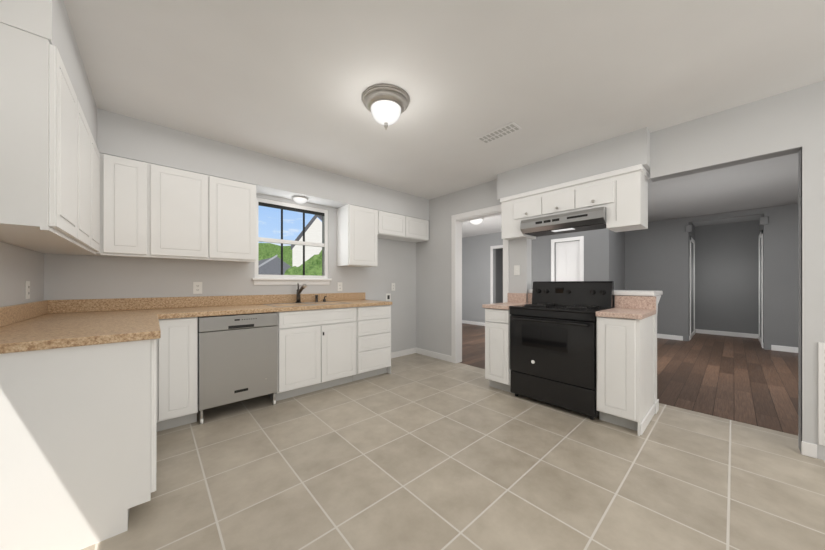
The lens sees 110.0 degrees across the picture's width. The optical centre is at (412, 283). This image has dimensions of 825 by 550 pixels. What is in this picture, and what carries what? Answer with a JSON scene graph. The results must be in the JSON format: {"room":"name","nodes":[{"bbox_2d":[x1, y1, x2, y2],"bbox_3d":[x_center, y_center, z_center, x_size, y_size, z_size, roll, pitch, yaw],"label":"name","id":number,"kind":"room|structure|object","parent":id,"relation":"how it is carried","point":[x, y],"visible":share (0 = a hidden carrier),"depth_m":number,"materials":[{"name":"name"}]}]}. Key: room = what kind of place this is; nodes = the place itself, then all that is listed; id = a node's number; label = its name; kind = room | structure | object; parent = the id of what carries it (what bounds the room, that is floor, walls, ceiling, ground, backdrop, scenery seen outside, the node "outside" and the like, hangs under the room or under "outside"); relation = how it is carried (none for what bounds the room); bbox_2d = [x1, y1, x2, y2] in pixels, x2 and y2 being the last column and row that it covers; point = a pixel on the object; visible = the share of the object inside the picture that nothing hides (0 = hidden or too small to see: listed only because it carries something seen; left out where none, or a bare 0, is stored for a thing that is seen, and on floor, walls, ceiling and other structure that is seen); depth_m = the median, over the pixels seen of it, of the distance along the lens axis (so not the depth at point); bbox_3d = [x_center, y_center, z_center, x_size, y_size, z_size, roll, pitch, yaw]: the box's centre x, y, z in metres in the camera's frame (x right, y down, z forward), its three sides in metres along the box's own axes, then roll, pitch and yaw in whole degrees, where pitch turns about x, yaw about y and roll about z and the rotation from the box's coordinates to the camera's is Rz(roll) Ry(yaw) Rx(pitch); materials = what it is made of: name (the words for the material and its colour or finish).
{"room":"kitchen","nodes":[
{"label":"kitchen","id":0,"kind":"room"},
{"bbox_2d":[0,241,43,306],"bbox_3d":[-0.789,-0.086,-0.123,0.120,2.458,6.120,0,0,-42],"label":"wall","id":1,"kind":"structure","parent":0,"point":[19,266],"depth_m":1.79,"materials":[{"name":"grey paint"}]},
{"bbox_2d":[0,300,47,327],"bbox_3d":[-2.227,0.178,1.582,0.019,0.102,1.617,0,0,-42],"label":"backsplash","id":2,"kind":"structure","parent":1,"relation":"attached to","point":[12,314],"depth_m":1.75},
{"bbox_2d":[25,281,29,298],"bbox_3d":[-2.522,0.043,1.896,0.008,0.116,0.072,0,0,-42],"label":"electrical outlet","id":3,"kind":"object","parent":1,"relation":"attached to","point":[27,289],"visible":0.98,"depth_m":1.88,"materials":[{"name":"plastic"}]},
{"bbox_2d":[0,16,83,243],"bbox_3d":[-1.741,-0.606,1.263,0.315,0.758,0.506,0,0,-42],"label":"upper cabinet","id":4,"kind":"object","parent":1,"relation":"attached to","point":[42,115],"depth_m":1.15,"materials":[{"name":"white wood"}]},
{"bbox_2d":[0,116,91,251],"bbox_3d":[-2.022,-0.606,1.575,0.315,0.758,0.554,0,0,-42],"label":"upper cabinet","id":5,"kind":"object","parent":1,"relation":"attached to","point":[87,246],"depth_m":1.75,"materials":[{"name":"white wood"}]},
{"bbox_2d":[27,136,115,255],"bbox_3d":[-2.277,-0.606,1.910,0.384,0.758,0.506,0,0,-42],"label":"upper cabinet","id":6,"kind":"object","parent":1,"relation":"attached to","point":[103,165],"depth_m":2.19,"materials":[{"name":"white wood"}]},
{"bbox_2d":[44,193,415,351],"bbox_3d":[-1.406,-0.086,3.520,4.080,2.458,0.120,0,0,-42],"label":"wall","id":7,"kind":"structure","parent":0,"point":[68,277],"depth_m":2.97,"materials":[{"name":"grey paint"}]},
{"bbox_2d":[116,156,159,257],"bbox_3d":[-2.312,-0.606,2.378,0.339,0.758,0.360,0,0,-42],"label":"upper cabinet","id":8,"kind":"object","parent":7,"relation":"attached to","point":[137,182],"depth_m":2.31,"materials":[{"name":"white wood"}]},
{"bbox_2d":[160,165,219,260],"bbox_3d":[-2.101,-0.606,2.597,0.520,0.758,0.316,0,0,-42],"label":"upper cabinet","id":9,"kind":"object","parent":7,"relation":"attached to","point":[189,201],"depth_m":2.52,"materials":[{"name":"white wood"}]},
{"bbox_2d":[193,282,201,293],"bbox_3d":[-2.091,0.043,2.816,0.072,0.116,0.008,0,0,-42],"label":"electrical outlet","id":10,"kind":"object","parent":7,"relation":"attached to","point":[197,287],"visible":1,"depth_m":2.81,"materials":[{"name":"plastic"}]},
{"bbox_2d":[48,292,363,311],"bbox_3d":[-1.725,0.178,3.135,2.844,0.102,0.020,0,0,-42],"label":"backsplash","id":11,"kind":"structure","parent":7,"relation":"attached to","point":[199,301],"depth_m":2.70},
{"bbox_2d":[212,178,255,261],"bbox_3d":[-1.823,-0.606,2.848,0.450,0.758,0.316,0,0,-42],"label":"upper cabinet","id":12,"kind":"object","parent":7,"relation":"attached to","point":[237,199],"depth_m":2.77,"materials":[{"name":"white wood"}]},
{"bbox_2d":[252,197,331,284],"bbox_3d":[-1.422,-0.465,3.462,0.920,0.965,0.135,0,0,-42],"label":"kitchen window","id":13,"kind":"structure","parent":7,"relation":"in","point":[282,279],"depth_m":3.45,"materials":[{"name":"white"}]},
{"bbox_2d":[337,282,341,290],"bbox_3d":[-0.962,0.043,3.833,0.072,0.116,0.008,0,0,-42],"label":"electrical outlet","id":14,"kind":"object","parent":7,"relation":"attached to","point":[339,286],"visible":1,"depth_m":3.83,"materials":[{"name":"plastic"}]},
{"bbox_2d":[337,204,379,266],"bbox_3d":[-0.726,-0.606,3.836,0.436,0.758,0.316,0,0,-42],"label":"upper cabinet","id":15,"kind":"object","parent":7,"relation":"attached to","point":[358,228],"depth_m":3.70,"materials":[{"name":"white wood"}]},
{"bbox_2d":[386,293,390,300],"bbox_3d":[-0.364,0.208,4.372,0.090,0.110,0.008,0,0,-42],"label":"electrical outlet","id":16,"kind":"object","parent":7,"relation":"attached to","point":[388,297],"visible":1,"depth_m":4.37,"materials":[{"name":"plastic"}]},
{"bbox_2d":[391,283,394,290],"bbox_3d":[-0.293,0.053,4.436,0.072,0.116,0.008,0,0,-42],"label":"electrical outlet","id":17,"kind":"object","parent":7,"relation":"attached to","point":[392,286],"visible":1,"depth_m":4.43,"materials":[{"name":"plastic"}]},
{"bbox_2d":[380,211,411,239],"bbox_3d":[-0.362,-0.826,4.163,0.538,0.318,0.316,0,0,-42],"label":"upper cabinet","id":18,"kind":"object","parent":7,"relation":"attached to","point":[393,226],"depth_m":4.09,"materials":[{"name":"white wood"}]},
{"bbox_2d":[391,348,415,357],"bbox_3d":[-0.301,1.098,4.427,0.983,0.090,0.013,0,0,-42],"label":"baseboard","id":19,"kind":"structure","parent":7,"relation":"attached to","point":[413,350],"depth_m":4.56,"materials":[{"name":"white wood"}]},
{"bbox_2d":[400,217,428,242],"bbox_3d":[-0.045,-0.826,4.449,0.538,0.318,0.316,0,0,-42],"label":"upper cabinet","id":20,"kind":"object","parent":7,"relation":"attached to","point":[420,227],"depth_m":4.40,"materials":[{"name":"white wood"}]},
{"bbox_2d":[63,0,824,237],"bbox_3d":[2.086,-1.365,4.230,10.220,0.100,8.740,0,0,-42],"label":"ceiling","id":21,"kind":"structure","parent":0,"point":[291,80],"depth_m":1.83,"materials":[{"name":"paint"}]},
{"bbox_2d":[3,0,428,220],"bbox_3d":[-0.816,-1.151,2.864,3.840,0.328,1.645,0,0,-42],"label":"soffit","id":22,"kind":"object","parent":21,"relation":"attached to","point":[118,135],"depth_m":2.64,"materials":[{"name":"grey paint"}]},
{"bbox_2d":[292,196,307,203],"bbox_3d":[-1.296,-0.955,3.337,0.170,0.062,0.170,0,0,-42],"label":"light","id":23,"kind":"object","parent":22,"relation":"attached to","point":[300,199],"visible":1,"depth_m":3.29,"materials":[{"name":"white glass"}]},
{"bbox_2d":[362,84,408,129],"bbox_3d":[-0.190,-1.209,2.072,0.336,0.212,0.336,0,0,-42],"label":"kitchen ceiling light","id":24,"kind":"object","parent":21,"relation":"attached to","point":[385,105],"visible":1,"depth_m":1.99,"materials":[{"name":"white glass"}]},
{"bbox_2d":[470,218,483,224],"bbox_3d":[1.294,-1.255,5.871,0.300,0.118,0.300,0,0,-42],"label":"ceiling light","id":25,"kind":"object","parent":21,"relation":"attached to","point":[476,221],"visible":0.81,"depth_m":5.79,"materials":[{"name":"white glass"}]},
{"bbox_2d":[476,122,521,143],"bbox_3d":[0.751,-1.308,2.529,0.150,0.012,0.360,0,0,-42],"label":"ceiling vent","id":26,"kind":"object","parent":21,"relation":"in","point":[502,131],"visible":1,"depth_m":2.51,"materials":[{"name":"white metal"}]},
{"bbox_2d":[497,127,649,200],"bbox_3d":[1.607,-1.161,3.058,0.300,0.308,1.420,0,0,-42],"label":"soffit","id":27,"kind":"object","parent":21,"relation":"attached to","point":[630,149],"visible":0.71,"depth_m":2.80,"materials":[{"name":"grey paint"}]},
{"bbox_2d":[81,353,824,549],"bbox_3d":[0.734,1.173,1.330,4.330,0.060,6.240,0,0,-42],"label":"floor","id":28,"kind":"structure","parent":0,"point":[415,451],"depth_m":1.70,"materials":[{"name":"tile"}]},
{"bbox_2d":[0,320,163,549],"bbox_3d":[-1.809,0.705,1.581,0.639,0.876,1.022,0,0,-42],"label":"base cabinet","id":29,"kind":"object","parent":28,"relation":"on","point":[96,396],"depth_m":1.23,"materials":[{"name":"white wood"}]},
{"bbox_2d":[0,312,159,355],"bbox_3d":[-1.791,0.248,1.559,0.637,0.038,0.999,0,0,-42],"label":"countertop","id":30,"kind":"structure","parent":29,"relation":"on","point":[29,335],"depth_m":1.36,"materials":[{"name":"beige stone"}]},
{"bbox_2d":[32,300,391,319],"bbox_3d":[-1.518,0.246,2.905,2.844,0.042,0.638,0,0,-42],"label":"countertop","id":31,"kind":"structure","parent":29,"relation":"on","point":[221,309],"depth_m":2.52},
{"bbox_2d":[296,284,307,303],"bbox_3d":[-1.272,0.112,3.312,0.068,0.227,0.248,0,0,-42],"label":"faucet","id":32,"kind":"object","parent":31,"relation":"on","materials":[{"name":"black metal"}]},
{"bbox_2d":[272,300,347,307],"bbox_3d":[-1.163,0.324,3.235,0.819,0.197,0.500,0,0,-42],"label":"sink","id":33,"kind":"object","parent":31,"relation":"in","point":[305,301],"depth_m":3.30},
{"bbox_2d":[316,296,327,299],"bbox_3d":[-1.121,0.183,3.547,0.137,0.085,0.069,0,0,-42],"label":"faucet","id":34,"kind":"object","parent":31,"relation":"on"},
{"bbox_2d":[160,316,199,429],"bbox_3d":[-2.010,0.705,2.431,0.284,0.876,0.685,0,0,-42],"label":"base cabinet","id":35,"kind":"object","parent":28,"relation":"on","point":[180,332],"depth_m":2.25,"materials":[{"name":"white wood"}]},
{"bbox_2d":[198,312,277,423],"bbox_3d":[-1.697,0.709,2.747,0.596,0.868,0.634,0,0,-42],"label":"dishwasher","id":36,"kind":"object","parent":28,"relation":"on","point":[237,357],"visible":0.96,"depth_m":2.49,"materials":[{"name":"silver metal"}]},
{"bbox_2d":[256,308,359,400],"bbox_3d":[-1.156,0.705,3.241,0.857,0.876,0.624,0,0,-42],"label":"base cabinet","id":37,"kind":"object","parent":28,"relation":"on","point":[320,349],"depth_m":2.98,"materials":[{"name":"white wood"}]},
{"bbox_2d":[360,304,391,378],"bbox_3d":[-0.675,0.705,3.675,0.567,0.876,0.624,0,0,-42],"label":"base cabinet","id":38,"kind":"object","parent":28,"relation":"on","point":[375,323],"depth_m":3.47,"materials":[{"name":"white wood"}]},
{"bbox_2d":[485,308,514,393],"bbox_3d":[1.082,0.705,3.224,0.533,0.876,0.304,0,0,-42],"label":"base cabinet","id":39,"kind":"object","parent":28,"relation":"on","point":[497,321],"depth_m":3.04,"materials":[{"name":"white wood"}]},
{"bbox_2d":[482,304,523,311],"bbox_3d":[1.070,0.248,3.224,0.552,0.038,0.315,0,0,-42],"label":"countertop","id":40,"kind":"structure","parent":39,"relation":"on","point":[505,306],"depth_m":3.06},
{"bbox_2d":[509,281,613,419],"bbox_3d":[1.425,0.560,2.815,0.619,1.165,0.763,0,0,-42],"label":"electric range","id":41,"kind":"object","parent":28,"relation":"on","point":[553,343],"visible":0.98,"depth_m":2.66,"materials":[{"name":"black metal"}]},
{"bbox_2d":[596,316,655,435],"bbox_3d":[1.803,0.705,2.448,0.577,0.876,0.283,0,0,-42],"label":"base cabinet","id":42,"kind":"object","parent":28,"relation":"on","point":[625,349],"depth_m":2.27,"materials":[{"name":"white wood"}]},
{"bbox_2d":[596,308,655,319],"bbox_3d":[1.806,0.248,2.435,0.590,0.038,0.299,0,0,-42],"label":"countertop","id":43,"kind":"structure","parent":42,"relation":"on","point":[616,313],"depth_m":2.28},
{"bbox_2d":[462,228,613,322],"bbox_3d":[2.387,-0.086,7.363,0.120,2.458,4.485,0,0,-42],"label":"wall","id":44,"kind":"structure","parent":0,"point":[599,243],"depth_m":7.62,"materials":[{"name":"paint"}]},
{"bbox_2d":[462,320,484,325],"bbox_3d":[1.499,1.098,8.249,0.013,0.090,1.660,0,0,-42],"label":"baseboard","id":45,"kind":"structure","parent":44,"relation":"attached to","point":[463,321],"depth_m":8.02,"materials":[{"name":"white wood"}]},
{"bbox_2d":[555,240,579,280],"bbox_3d":[3.336,0.118,6.236,0.117,2.040,0.500,0,0,-42],"label":"door","id":46,"kind":"structure","parent":44,"relation":"in","point":[567,261],"depth_m":6.25,"materials":[{"name":"white wood"}]},
{"bbox_2d":[551,236,583,280],"bbox_3d":[3.320,0.080,6.223,0.016,2.125,0.660,0,0,-42],"label":"door frame","id":47,"kind":"structure","parent":44,"relation":"attached to","point":[581,238],"depth_m":6.18,"materials":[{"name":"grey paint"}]},
{"bbox_2d":[614,231,625,289],"bbox_3d":[4.311,-0.086,6.160,1.110,2.458,0.120,0,0,-42],"label":"wall","id":48,"kind":"structure","parent":0,"point":[619,237],"depth_m":6.24,"materials":[{"name":"paint"}]},
{"bbox_2d":[416,80,824,459],"bbox_3d":[2.154,-0.086,2.528,0.124,2.458,6.120,0,0,-42],"label":"wall","id":49,"kind":"structure","parent":0,"point":[794,118],"depth_m":2.12,"materials":[{"name":"grey paint"}]},
{"bbox_2d":[416,348,450,361],"bbox_3d":[0.323,1.098,4.458,0.013,0.090,0.740,0,0,-42],"label":"baseboard","id":50,"kind":"structure","parent":49,"relation":"attached to","point":[444,357],"depth_m":4.45,"materials":[{"name":"white wood"}]},
{"bbox_2d":[451,204,508,362],"bbox_3d":[0.919,0.080,3.899,0.156,2.125,0.900,0,0,-42],"label":"door frame","id":51,"kind":"structure","parent":49,"relation":"attached to","point":[457,220],"depth_m":4.15,"materials":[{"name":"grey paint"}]},
{"bbox_2d":[514,265,519,274],"bbox_3d":[1.240,-0.157,3.440,0.014,0.116,0.072,0,0,-42],"label":"light switch","id":52,"kind":"object","parent":49,"relation":"attached to","point":[516,269],"visible":1,"depth_m":3.43,"materials":[{"name":"plastic"}]},
{"bbox_2d":[500,189,539,239],"bbox_3d":[1.325,-0.743,3.341,0.331,0.483,0.482,0,0,-42],"label":"upper cabinet","id":53,"kind":"object","parent":49,"relation":"attached to","point":[520,215],"depth_m":3.24,"materials":[{"name":"white wood"}]},
{"bbox_2d":[540,181,571,235],"bbox_3d":[1.594,-0.743,3.042,0.331,0.483,0.323,0,0,-42],"label":"upper cabinet","id":54,"kind":"object","parent":49,"relation":"attached to","point":[556,201],"depth_m":2.94,"materials":[{"name":"white wood"}]},
{"bbox_2d":[572,164,649,231],"bbox_3d":[1.872,-0.743,2.734,0.331,0.483,0.506,0,0,-42],"label":"upper cabinet","id":55,"kind":"object","parent":49,"relation":"attached to","point":[617,201],"depth_m":2.60,"materials":[{"name":"white wood"}]},
{"bbox_2d":[520,206,615,236],"bbox_3d":[1.587,-0.618,3.006,0.384,0.149,0.788,0,0,-42],"label":"range hood","id":56,"kind":"object","parent":55,"relation":"attached to","point":[592,218],"depth_m":2.87,"materials":[{"name":"grey metal"}]},
{"bbox_2d":[801,441,816,453],"bbox_3d":[3.437,1.098,1.207,0.013,0.090,2.200,0,0,-42],"label":"baseboard","id":57,"kind":"structure","parent":49,"relation":"attached to","point":[808,449],"depth_m":1.91,"materials":[{"name":"white wood"}]},
{"bbox_2d":[818,342,824,445],"bbox_3d":[2.782,0.715,1.728,0.013,0.665,0.420,0,0,-42],"label":"air vent","id":58,"kind":"object","parent":49,"relation":"in","point":[821,393],"visible":1,"depth_m":1.87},
{"bbox_2d":[459,323,797,435],"bbox_3d":[3.580,1.173,5.575,6.200,0.060,8.740,0,0,-42],"label":"floor","id":59,"kind":"structure","parent":0,"point":[751,381],"depth_m":3.55,"materials":[{"name":"brown wood"}]},
{"bbox_2d":[626,204,797,349],"bbox_3d":[6.199,-0.086,4.997,0.120,2.458,4.375,0,0,-42],"label":"wall","id":60,"kind":"structure","parent":0,"point":[655,256],"depth_m":6.03,"materials":[{"name":"paint"}]},
{"bbox_2d":[657,334,682,340],"bbox_3d":[5.095,1.098,6.125,0.013,0.090,0.930,0,0,-42],"label":"baseboard","id":61,"kind":"structure","parent":60,"relation":"attached to","point":[674,337],"depth_m":5.91,"materials":[{"name":"white wood"}]},
{"bbox_2d":[690,236,694,334],"bbox_3d":[5.999,0.093,6.195,0.925,2.100,0.016,0,0,-42],"label":"door frame","id":62,"kind":"structure","parent":60,"relation":"attached to","point":[692,240],"depth_m":6.12,"materials":[{"name":"grey paint"}]},
{"bbox_2d":[697,329,756,337],"bbox_3d":[6.854,1.098,6.337,0.013,0.090,0.870,0,0,-42],"label":"baseboard","id":63,"kind":"structure","parent":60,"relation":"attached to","point":[736,334],"depth_m":6.31,"materials":[{"name":"white wood"}]},
{"bbox_2d":[759,230,762,346],"bbox_3d":[6.624,0.093,5.501,0.925,2.100,0.016,0,0,-42],"label":"door frame","id":64,"kind":"structure","parent":60,"relation":"attached to","point":[761,233],"depth_m":5.21,"materials":[{"name":"grey paint"}]},
{"bbox_2d":[771,345,797,352],"bbox_3d":[6.841,1.098,4.186,0.013,0.090,2.070,0,0,-42],"label":"baseboard","id":65,"kind":"structure","parent":60,"relation":"attached to","point":[773,347],"depth_m":4.85,"materials":[{"name":"white wood"}]},
{"label":"outside","id":66,"kind":"structure","parent":0,"visible":0},
{"bbox_3d":[-16.778,2.243,32.660,60.000,0.200,56.000,0,0,-42],"label":"ground","id":67,"kind":"structure","parent":66,"visible":0},
{"bbox_2d":[258,255,285,274],"bbox_3d":[-10.200,-0.262,18.364,6.600,2.410,10.050,0,0,-42],"label":"house","id":68,"kind":"structure","parent":67,"relation":"on","point":[263,264],"depth_m":14.55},
{"bbox_2d":[286,215,321,269],"bbox_3d":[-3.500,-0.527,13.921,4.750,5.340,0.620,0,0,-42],"label":"house","id":69,"kind":"structure","parent":67,"relation":"on","point":[297,259],"depth_m":12.73,"materials":[{"name":"white paint"}]},
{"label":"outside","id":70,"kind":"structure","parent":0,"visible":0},
{"bbox_2d":[258,243,321,275],"bbox_3d":[-4.695,-2.364,35.857,42.979,6.871,38.002,0,0,-42],"label":"trees","id":71,"kind":"object","parent":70,"point":[311,269],"depth_m":36.63,"materials":[{"name":"green plant"}]}
]}

